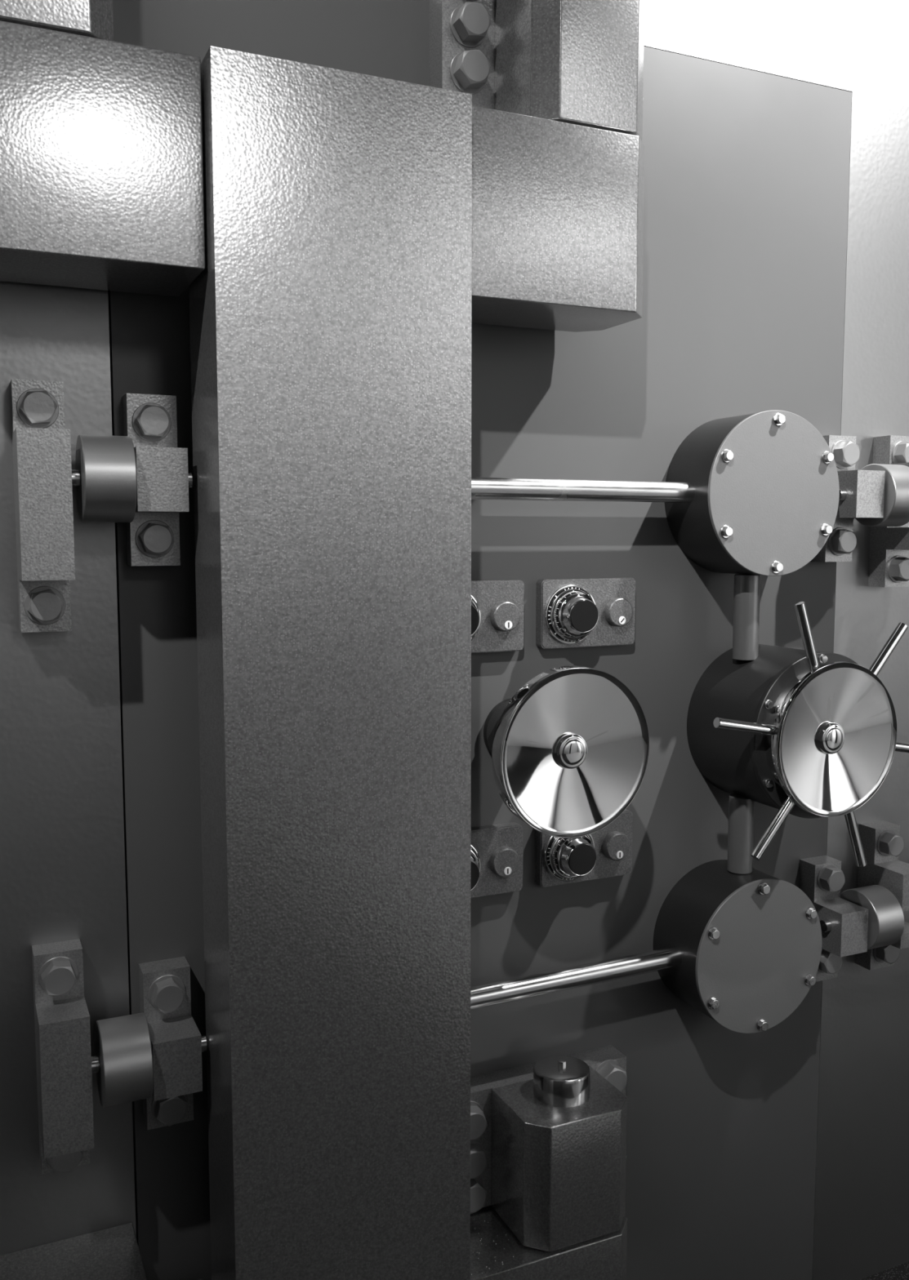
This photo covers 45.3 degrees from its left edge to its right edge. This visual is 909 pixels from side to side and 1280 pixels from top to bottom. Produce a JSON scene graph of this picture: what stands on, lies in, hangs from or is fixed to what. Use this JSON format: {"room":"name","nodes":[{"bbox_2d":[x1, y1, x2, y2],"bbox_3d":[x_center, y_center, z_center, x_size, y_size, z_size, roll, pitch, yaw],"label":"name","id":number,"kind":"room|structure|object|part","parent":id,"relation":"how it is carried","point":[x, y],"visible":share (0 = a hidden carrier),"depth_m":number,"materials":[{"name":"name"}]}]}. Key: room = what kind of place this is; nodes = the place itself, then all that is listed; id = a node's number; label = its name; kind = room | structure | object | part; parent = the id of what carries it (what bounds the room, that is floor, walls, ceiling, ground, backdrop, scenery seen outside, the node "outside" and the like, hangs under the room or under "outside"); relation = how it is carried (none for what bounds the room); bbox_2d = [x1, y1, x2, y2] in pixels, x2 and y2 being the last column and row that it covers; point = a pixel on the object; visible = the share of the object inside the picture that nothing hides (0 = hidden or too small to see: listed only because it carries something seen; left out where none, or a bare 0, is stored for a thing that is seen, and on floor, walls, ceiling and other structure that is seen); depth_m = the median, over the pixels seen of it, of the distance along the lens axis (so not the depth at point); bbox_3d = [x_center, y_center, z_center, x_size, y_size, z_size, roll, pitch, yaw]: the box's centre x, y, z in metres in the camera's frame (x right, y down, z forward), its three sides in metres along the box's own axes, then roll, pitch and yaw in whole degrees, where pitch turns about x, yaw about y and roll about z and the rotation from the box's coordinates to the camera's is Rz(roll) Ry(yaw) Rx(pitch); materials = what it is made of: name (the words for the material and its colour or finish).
{"room":"bank vault","nodes":[
{"label":"bank vault","id":0,"kind":"room"},
{"bbox_2d":[0,0,908,1279],"bbox_3d":[0.538,-0.730,2.135,6.400,4.157,0.350,-3,6,-24],"label":"wall","id":1,"kind":"structure","parent":0,"point":[62,853],"depth_m":1.63,"materials":[{"name":"grey paint"}]},
{"bbox_2d":[9,378,75,632],"bbox_3d":[-0.543,-0.175,1.438,0.064,0.333,0.115,-3,6,-24],"label":"bracket","id":2,"kind":"object","parent":1,"relation":"attached to","point":[42,446],"visible":1,"depth_m":1.40,"materials":[{"name":"metal"}]},
{"bbox_2d":[16,388,58,428],"bbox_3d":[-0.550,-0.306,1.437,0.052,0.052,0.003,-3,6,-24],"label":"washer","id":3,"kind":"object","parent":2,"relation":"in","point":[22,421],"depth_m":1.43,"materials":[{"name":"grey metal"}]},
{"bbox_2d":[23,586,65,625],"bbox_3d":[-0.550,-0.046,1.462,0.052,0.052,0.003,-3,6,-24],"label":"washer","id":4,"kind":"object","parent":2,"relation":"in","point":[28,619],"depth_m":1.46,"materials":[{"name":"grey metal"}]},
{"bbox_2d":[71,434,137,522],"bbox_3d":[-0.469,-0.213,1.443,0.078,0.114,0.114,-3,6,-24],"label":"roller","id":5,"kind":"object","parent":2,"relation":"attached to","point":[104,477],"visible":0.92,"depth_m":1.40,"materials":[{"name":"grey metal"}]},
{"bbox_2d":[31,938,93,1173],"bbox_3d":[-0.543,0.592,1.512,0.064,0.316,0.115,-3,6,-24],"label":"bracket","id":6,"kind":"object","parent":1,"relation":"attached to","point":[61,1014],"visible":1,"depth_m":1.47,"materials":[{"name":"metal"}]},
{"bbox_2d":[38,955,78,991],"bbox_3d":[-0.550,0.465,1.512,0.052,0.052,0.003,-3,6,-24],"label":"washer","id":7,"kind":"object","parent":6,"relation":"in","point":[45,962],"depth_m":1.51,"materials":[{"name":"grey metal"}]},
{"bbox_2d":[45,1150,84,1166],"bbox_3d":[-0.550,0.721,1.536,0.052,0.052,0.003,-3,6,-24],"label":"washer","id":8,"kind":"object","parent":6,"relation":"in","point":[47,1162],"depth_m":1.54,"materials":[{"name":"grey metal"}]},
{"bbox_2d":[91,1012,153,1107],"bbox_3d":[-0.469,0.587,1.520,0.078,0.114,0.114,-3,6,-24],"label":"roller","id":9,"kind":"object","parent":6,"relation":"attached to","point":[122,1062],"visible":0.85,"depth_m":1.48,"materials":[{"name":"grey metal"}]},
{"bbox_2d":[0,20,644,1279],"bbox_3d":[-0.189,0.274,1.565,1.012,2.014,0.213,-3,6,-24],"label":"crane hinge","id":10,"kind":"object","parent":1,"relation":"attached to","point":[337,239],"visible":0.93,"depth_m":1.45,"materials":[{"name":"grey paint"}]},
{"bbox_2d":[0,0,114,40],"bbox_3d":[-0.529,-0.936,1.326,0.192,0.431,0.196,-3,6,-24],"label":"block","id":11,"kind":"object","parent":10,"relation":"on","point":[89,18],"visible":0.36,"depth_m":1.27,"materials":[{"name":"grey paint"}]},
{"bbox_2d":[0,1222,146,1279],"bbox_3d":[-0.529,0.933,1.506,0.192,0.100,0.196,-3,6,-24],"label":"block","id":12,"kind":"object","parent":10,"relation":"on","point":[113,1253],"visible":1,"depth_m":1.54,"materials":[{"name":"grey paint"}]},
{"bbox_3d":[-0.502,-0.591,1.358,0.339,0.254,0.177,-3,6,-24],"label":"arm","id":13,"kind":"part","parent":10,"relation":"part of","materials":[{"name":"grey paint"}]},
{"bbox_2d":[429,0,644,141],"bbox_3d":[0.163,-0.967,1.640,0.354,0.431,0.196,-3,6,-24],"label":"block","id":14,"kind":"object","parent":10,"relation":"on","point":[578,62],"visible":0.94,"depth_m":1.58,"materials":[{"name":"paint"}]},
{"bbox_2d":[449,52,484,93],"bbox_3d":[0.021,-0.854,1.638,0.060,0.060,0.003,-3,6,-24],"label":"washer","id":15,"kind":"object","parent":14,"relation":"in","point":[457,83],"depth_m":1.63,"materials":[{"name":"grey metal"}]},
{"bbox_2d":[449,4,486,48],"bbox_3d":[0.021,-0.920,1.632,0.060,0.060,0.003,-3,6,-24],"label":"bolt","id":16,"kind":"object","parent":14,"relation":"in","point":[458,39],"depth_m":1.62,"materials":[{"name":"grey metal"}]},
{"bbox_2d":[470,1044,626,1252],"bbox_3d":[0.163,0.823,1.812,0.354,0.261,0.196,-3,6,-24],"label":"block","id":17,"kind":"object","parent":10,"relation":"on","point":[548,1135],"visible":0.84,"depth_m":1.75,"materials":[{"name":"paint"}]},
{"bbox_2d":[470,1140,483,1150],"bbox_3d":[0.021,0.857,1.804,0.060,0.060,0.003,-3,6,-24],"label":"bolt","id":18,"kind":"object","parent":17,"relation":"in","point":[473,1144],"depth_m":1.80,"materials":[{"name":"grey metal"}]},
{"bbox_2d":[470,1101,483,1111],"bbox_3d":[0.021,0.791,1.797,0.060,0.060,0.003,-3,6,-24],"label":"washer","id":19,"kind":"object","parent":17,"relation":"in","point":[474,1105],"depth_m":1.80,"materials":[{"name":"grey metal"}]},
{"bbox_2d":[475,1176,483,1186],"bbox_3d":[0.021,0.916,1.809,0.060,0.060,0.003,-3,6,-24],"label":"bolt","id":20,"kind":"object","parent":17,"relation":"in","point":[479,1180],"depth_m":1.82,"materials":[{"name":"grey metal"}]},
{"bbox_2d":[595,1058,622,1071],"bbox_3d":[0.269,0.764,1.908,0.060,0.060,0.003,-3,6,-24],"label":"washer","id":21,"kind":"object","parent":17,"relation":"in","point":[601,1064],"depth_m":1.90,"materials":[{"name":"grey metal"}]},
{"bbox_3d":[0.118,1.087,1.804,0.321,0.254,0.177,-3,6,-24],"label":"arm","id":22,"kind":"part","parent":10,"relation":"part of","materials":[{"name":"grey paint"}]},
{"bbox_3d":[0.118,-0.618,1.639,0.321,0.254,0.177,-3,6,-24],"label":"arm","id":23,"kind":"part","parent":10,"relation":"part of","materials":[{"name":"grey paint"}]},
{"bbox_2d":[470,946,681,1009],"bbox_3d":[0.181,0.570,1.827,0.497,0.039,0.034,-3,6,-24],"label":"rod","id":24,"kind":"object","parent":10,"relation":"attached to","point":[556,980],"visible":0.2,"depth_m":1.82,"materials":[{"name":"silver metal"}]},
{"bbox_2d":[471,476,694,502],"bbox_3d":[0.182,-0.241,1.749,0.499,0.034,0.034,-3,6,-24],"label":"rod","id":25,"kind":"object","parent":10,"relation":"attached to","point":[482,488],"visible":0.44,"depth_m":1.74,"materials":[{"name":"silver metal"}]},
{"bbox_2d":[107,0,851,1279],"bbox_3d":[0.135,0.195,1.830,1.326,2.362,0.390,-3,6,-24],"label":"door","id":26,"kind":"structure","parent":1,"relation":"in","point":[745,200],"depth_m":1.88,"materials":[{"name":"grey metal"}]},
{"bbox_2d":[122,393,192,565],"bbox_3d":[-0.405,-0.220,1.496,0.078,0.235,0.115,-3,6,-24],"label":"bracket","id":27,"kind":"object","parent":26,"relation":"attached to","point":[163,479],"visible":0.99,"depth_m":1.49,"materials":[{"name":"metal"}]},
{"bbox_2d":[131,402,170,441],"bbox_3d":[-0.417,-0.300,1.499,0.052,0.052,0.003,-3,6,-24],"label":"washer","id":28,"kind":"object","parent":27,"relation":"in","point":[137,435],"depth_m":1.49,"materials":[{"name":"grey metal"}]},
{"bbox_2d":[134,520,173,557],"bbox_3d":[-0.417,-0.141,1.514,0.052,0.052,0.003,-3,6,-24],"label":"washer","id":29,"kind":"object","parent":27,"relation":"in","point":[140,525],"depth_m":1.51,"materials":[{"name":"grey metal"}]},
{"bbox_2d":[138,956,207,1129],"bbox_3d":[-0.404,0.596,1.576,0.080,0.235,0.115,-3,6,-24],"label":"bracket","id":30,"kind":"object","parent":26,"relation":"attached to","point":[177,1043],"visible":1,"depth_m":1.56,"materials":[{"name":"metal"}]},
{"bbox_2d":[147,974,185,1009],"bbox_3d":[-0.417,0.511,1.577,0.052,0.052,0.003,-3,6,-24],"label":"washer","id":31,"kind":"object","parent":30,"relation":"in","point":[154,981],"depth_m":1.57,"materials":[{"name":"grey metal"}]},
{"bbox_2d":[151,1094,187,1118],"bbox_3d":[-0.417,0.679,1.593,0.052,0.052,0.003,-3,6,-24],"label":"washer","id":32,"kind":"object","parent":30,"relation":"in","point":[154,1104],"depth_m":1.58,"materials":[{"name":"grey metal"}]},
{"bbox_2d":[470,822,522,898],"bbox_3d":[0.037,0.372,1.782,0.186,0.114,0.069,-3,6,-24],"label":"lock","id":33,"kind":"object","parent":26,"relation":"attached to","point":[495,850],"visible":0.41,"depth_m":1.81,"materials":[{"name":"paint"}]},
{"bbox_3d":[0.015,0.377,1.735,0.052,0.052,0.001,-3,6,-24],"label":"knob","id":34,"kind":"part","parent":33,"relation":"part of","materials":[{"name":"black ceramic"}]},
{"bbox_2d":[471,579,524,653],"bbox_3d":[0.037,-0.036,1.742,0.186,0.117,0.069,-3,6,-24],"label":"lock","id":35,"kind":"object","parent":26,"relation":"attached to","point":[497,606],"visible":0.34,"depth_m":1.77,"materials":[{"name":"paint"}]},
{"bbox_3d":[0.015,-0.030,1.695,0.052,0.052,0.001,-3,6,-24],"label":"knob","id":36,"kind":"part","parent":35,"relation":"part of","materials":[{"name":"black ceramic"}]},
{"bbox_3d":[0.141,0.161,1.731,0.260,0.260,0.210,-3,6,-24],"label":"dish knob","id":37,"kind":"part","parent":26,"relation":"part of","materials":[{"name":"silver metal"}]},
{"bbox_2d":[534,808,632,887],"bbox_3d":[0.237,0.363,1.872,0.186,0.115,0.069,-3,6,-24],"label":"lock","id":38,"kind":"object","parent":26,"relation":"attached to","point":[606,852],"visible":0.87,"depth_m":1.86,"materials":[{"name":"paint"}]},
{"bbox_3d":[0.215,0.368,1.825,0.052,0.052,0.001,-3,6,-24],"label":"knob","id":39,"kind":"part","parent":38,"relation":"part of","materials":[{"name":"black ceramic"}]},
{"bbox_2d":[535,577,635,648],"bbox_3d":[0.235,-0.045,1.832,0.186,0.116,0.069,-3,6,-24],"label":"lock","id":40,"kind":"object","parent":26,"relation":"attached to","point":[573,612],"visible":1,"depth_m":1.82,"materials":[{"name":"paint"}]},
{"bbox_3d":[0.213,-0.039,1.785,0.052,0.052,0.001,-3,6,-24],"label":"knob","id":41,"kind":"part","parent":40,"relation":"part of","materials":[{"name":"black ceramic"}]},
{"bbox_2d":[653,859,822,1033],"bbox_3d":[0.517,0.554,1.977,0.278,0.278,0.144,-3,6,-24],"label":"housing","id":42,"kind":"object","parent":26,"relation":"attached to","point":[749,944],"visible":1,"depth_m":1.92,"materials":[{"name":"black paint"}]},
{"bbox_2d":[706,995,717,1008],"bbox_3d":[0.446,0.627,1.883,0.022,0.022,0.003,-3,6,-24],"label":"washer","id":43,"kind":"object","parent":42,"relation":"in","point":[711,1001],"depth_m":1.88,"materials":[{"name":"silver metal"}]},
{"bbox_2d":[706,926,717,939],"bbox_3d":[0.444,0.504,1.870,0.022,0.022,0.003,-3,6,-24],"label":"washer","id":44,"kind":"object","parent":42,"relation":"in","point":[712,931],"depth_m":1.86,"materials":[{"name":"silver metal"}]},
{"bbox_2d":[726,793,754,874],"bbox_3d":[0.515,0.348,1.958,0.044,0.137,0.044,-3,6,-24],"label":"shaft","id":45,"kind":"object","parent":42,"relation":"attached to","point":[740,808],"visible":0.83,"depth_m":1.94,"materials":[{"name":"grey metal"}]},
{"bbox_2d":[755,1017,765,1031],"bbox_3d":[0.545,0.683,1.934,0.022,0.022,0.003,-3,6,-24],"label":"washer","id":46,"kind":"object","parent":42,"relation":"in","point":[760,1022],"depth_m":1.93,"materials":[{"name":"silver metal"}]},
{"bbox_2d":[757,882,768,894],"bbox_3d":[0.541,0.435,1.908,0.022,0.022,0.003,-3,6,-24],"label":"washer","id":47,"kind":"object","parent":42,"relation":"in","point":[762,887],"depth_m":1.90,"materials":[{"name":"silver metal"}]},
{"bbox_2d":[803,973,813,985],"bbox_3d":[0.642,0.615,1.972,0.022,0.022,0.003,-3,6,-24],"label":"bolt","id":48,"kind":"object","parent":42,"relation":"in","point":[808,978],"depth_m":1.97,"materials":[{"name":"silver metal"}]},
{"bbox_2d":[804,906,813,919],"bbox_3d":[0.640,0.491,1.959,0.022,0.022,0.003,-3,6,-24],"label":"bolt","id":49,"kind":"object","parent":42,"relation":"in","point":[809,911],"depth_m":1.95,"materials":[{"name":"silver metal"}]},
{"bbox_2d":[664,409,839,576],"bbox_3d":[0.524,-0.254,1.905,0.280,0.280,0.140,-3,6,-24],"label":"housing","id":50,"kind":"object","parent":26,"relation":"attached to","point":[765,501],"visible":1,"depth_m":1.85,"materials":[{"name":"black paint"}]},
{"bbox_2d":[720,448,728,462],"bbox_3d":[0.450,-0.304,1.799,0.022,0.022,0.003,-3,6,-24],"label":"bolt","id":51,"kind":"object","parent":50,"relation":"in","point":[724,453],"depth_m":1.79,"materials":[{"name":"silver metal"}]},
{"bbox_2d":[720,524,728,537],"bbox_3d":[0.452,-0.181,1.812,0.022,0.022,0.003,-3,6,-24],"label":"bolt","id":52,"kind":"object","parent":50,"relation":"in","point":[724,529],"depth_m":1.81,"materials":[{"name":"silver metal"}]},
{"bbox_2d":[770,560,779,573],"bbox_3d":[0.551,-0.125,1.863,0.022,0.022,0.003,-3,6,-24],"label":"bolt","id":53,"kind":"object","parent":50,"relation":"in","point":[775,565],"depth_m":1.86,"materials":[{"name":"silver metal"}]},
{"bbox_2d":[772,413,782,426],"bbox_3d":[0.547,-0.372,1.837,0.022,0.022,0.003,-3,6,-24],"label":"washer","id":54,"kind":"object","parent":50,"relation":"in","point":[776,417],"depth_m":1.83,"materials":[{"name":"silver metal"}]},
{"bbox_2d":[819,523,828,535],"bbox_3d":[0.648,-0.193,1.901,0.022,0.022,0.003,-3,6,-24],"label":"bolt","id":55,"kind":"object","parent":50,"relation":"in","point":[824,527],"depth_m":1.90,"materials":[{"name":"silver metal"}]},
{"bbox_2d":[821,451,829,463],"bbox_3d":[0.646,-0.317,1.888,0.022,0.022,0.003,-3,6,-24],"label":"bolt","id":56,"kind":"object","parent":50,"relation":"in","point":[824,455],"depth_m":1.88,"materials":[{"name":"silver metal"}]},
{"bbox_2d":[686,644,857,818],"bbox_3d":[0.591,0.157,1.944,0.287,0.287,0.195,-3,6,-24],"label":"housing","id":57,"kind":"object","parent":26,"relation":"attached to","point":[733,762],"visible":0.53,"depth_m":1.88,"materials":[{"name":"black paint"}]},
{"bbox_2d":[732,573,759,660],"bbox_3d":[0.515,-0.041,1.921,0.044,0.150,0.044,-3,6,-24],"label":"shaft","id":58,"kind":"object","parent":57,"relation":"on","point":[746,587],"visible":0.89,"depth_m":1.90,"materials":[{"name":"grey metal"}]},
{"bbox_2d":[764,777,770,787],"bbox_3d":[0.525,0.239,1.822,0.016,0.016,0.003,-3,6,-24],"label":"bolt","id":59,"kind":"object","parent":57,"relation":"in","point":[766,780],"depth_m":1.82,"materials":[{"name":"silver metal"}]},
{"bbox_2d":[764,699,771,709],"bbox_3d":[0.521,0.107,1.807,0.016,0.016,0.003,-3,6,-24],"label":"bolt","id":60,"kind":"object","parent":57,"relation":"in","point":[767,703],"depth_m":1.80,"materials":[{"name":"silver metal"}]},
{"bbox_2d":[713,601,908,866],"bbox_3d":[0.637,0.166,1.844,0.482,0.466,0.042,-3,6,-24],"label":"wheel","id":61,"kind":"object","parent":57,"relation":"attached to","point":[831,744],"visible":1,"depth_m":1.83,"materials":[{"name":"silver metal"}]},
{"bbox_3d":[0.641,0.167,1.835,0.263,0.263,0.022,-3,6,-24],"label":"dish","id":62,"kind":"part","parent":61,"relation":"part of","materials":[{"name":"silver metal"}]},
{"bbox_2d":[817,653,822,663],"bbox_3d":[0.624,0.032,1.847,0.016,0.016,0.003,-3,6,-24],"label":"bolt","id":63,"kind":"object","parent":57,"relation":"in","point":[820,655],"depth_m":1.84,"materials":[{"name":"silver metal"}]},
{"bbox_2d":[799,855,868,982],"bbox_3d":[0.719,0.546,2.085,0.078,0.232,0.115,-3,6,-24],"label":"bracket","id":64,"kind":"object","parent":26,"relation":"attached to","point":[843,923],"visible":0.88,"depth_m":2.07,"materials":[{"name":"metal"}]},
{"bbox_3d":[0.709,0.542,2.120,0.065,0.232,0.042,-3,6,-24],"label":"plate","id":65,"kind":"part","parent":64,"relation":"part of","materials":[{"name":"paint"}]},
{"bbox_2d":[817,864,836,891],"bbox_3d":[0.718,0.457,2.091,0.052,0.052,0.003,-3,6,-24],"label":"washer","id":66,"kind":"object","parent":64,"relation":"in","point":[823,870],"depth_m":2.08,"materials":[{"name":"grey metal"}]},
{"bbox_2d":[809,435,884,561],"bbox_3d":[0.719,-0.260,2.007,0.078,0.232,0.115,-3,6,-24],"label":"bracket","id":67,"kind":"object","parent":26,"relation":"attached to","point":[861,492],"visible":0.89,"depth_m":1.99,"materials":[{"name":"metal"}]},
{"bbox_3d":[0.709,-0.264,2.043,0.065,0.232,0.042,-3,6,-24],"label":"plate","id":68,"kind":"part","parent":67,"relation":"part of","materials":[{"name":"paint"}]},
{"bbox_2d":[827,527,845,555],"bbox_3d":[0.718,-0.183,2.029,0.052,0.052,0.003,-3,6,-24],"label":"washer","id":69,"kind":"object","parent":67,"relation":"in","point":[833,546],"depth_m":2.02,"materials":[{"name":"grey metal"}]},
{"bbox_2d":[831,440,847,468],"bbox_3d":[0.718,-0.343,2.014,0.052,0.052,0.003,-3,6,-24],"label":"washer","id":70,"kind":"object","parent":67,"relation":"in","point":[836,445],"depth_m":2.00,"materials":[{"name":"grey metal"}]},
{"bbox_2d":[853,820,908,970],"bbox_3d":[0.861,0.513,2.147,0.064,0.287,0.115,-3,6,-24],"label":"bracket","id":71,"kind":"object","parent":1,"relation":"attached to","point":[882,842],"visible":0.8,"depth_m":2.14,"materials":[{"name":"metal"}]},
{"bbox_2d":[840,884,903,949],"bbox_3d":[0.804,0.533,2.098,0.081,0.114,0.114,-3,6,-24],"label":"roller","id":72,"kind":"object","parent":71,"relation":"attached to","point":[885,916],"visible":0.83,"depth_m":2.05,"materials":[{"name":"grey metal"}]},
{"bbox_2d":[872,947,884,962],"bbox_3d":[0.855,0.617,2.169,0.052,0.052,0.003,-3,6,-24],"label":"washer","id":73,"kind":"object","parent":71,"relation":"in","point":[877,952],"depth_m":2.16,"materials":[{"name":"grey metal"}]},
{"bbox_2d":[876,830,896,856],"bbox_3d":[0.855,0.401,2.148,0.052,0.052,0.003,-3,6,-24],"label":"washer","id":74,"kind":"object","parent":71,"relation":"in","point":[882,836],"depth_m":2.14,"materials":[{"name":"grey metal"}]},
{"bbox_2d":[867,435,908,586],"bbox_3d":[0.861,-0.244,2.074,0.064,0.288,0.115,-3,6,-24],"label":"bracket","id":75,"kind":"object","parent":1,"relation":"attached to","point":[888,562],"visible":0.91,"depth_m":2.08,"materials":[{"name":"metal"}]},
{"bbox_2d":[855,463,908,526],"bbox_3d":[0.804,-0.268,2.020,0.081,0.114,0.114,-3,6,-24],"label":"roller","id":76,"kind":"object","parent":75,"relation":"attached to","point":[895,504],"visible":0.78,"depth_m":1.97,"materials":[{"name":"grey metal"}]},
{"bbox_2d":[887,555,903,582],"bbox_3d":[0.855,-0.137,2.097,0.052,0.052,0.003,-3,6,-24],"label":"washer","id":77,"kind":"object","parent":75,"relation":"in","point":[892,560],"depth_m":2.09,"materials":[{"name":"grey metal"}]},
{"bbox_2d":[891,440,908,463],"bbox_3d":[0.855,-0.353,2.076,0.052,0.052,0.003,-3,6,-24],"label":"washer","id":78,"kind":"object","parent":75,"relation":"in","point":[897,446],"depth_m":2.06,"materials":[{"name":"grey metal"}]},
{"bbox_2d":[859,1261,908,1279],"bbox_3d":[1.616,1.591,-0.017,6.400,0.050,5.550,-3,6,-24],"label":"floor","id":79,"kind":"structure","parent":0,"point":[900,1272],"depth_m":2.30,"materials":[{"name":"carpet"}]}
]}

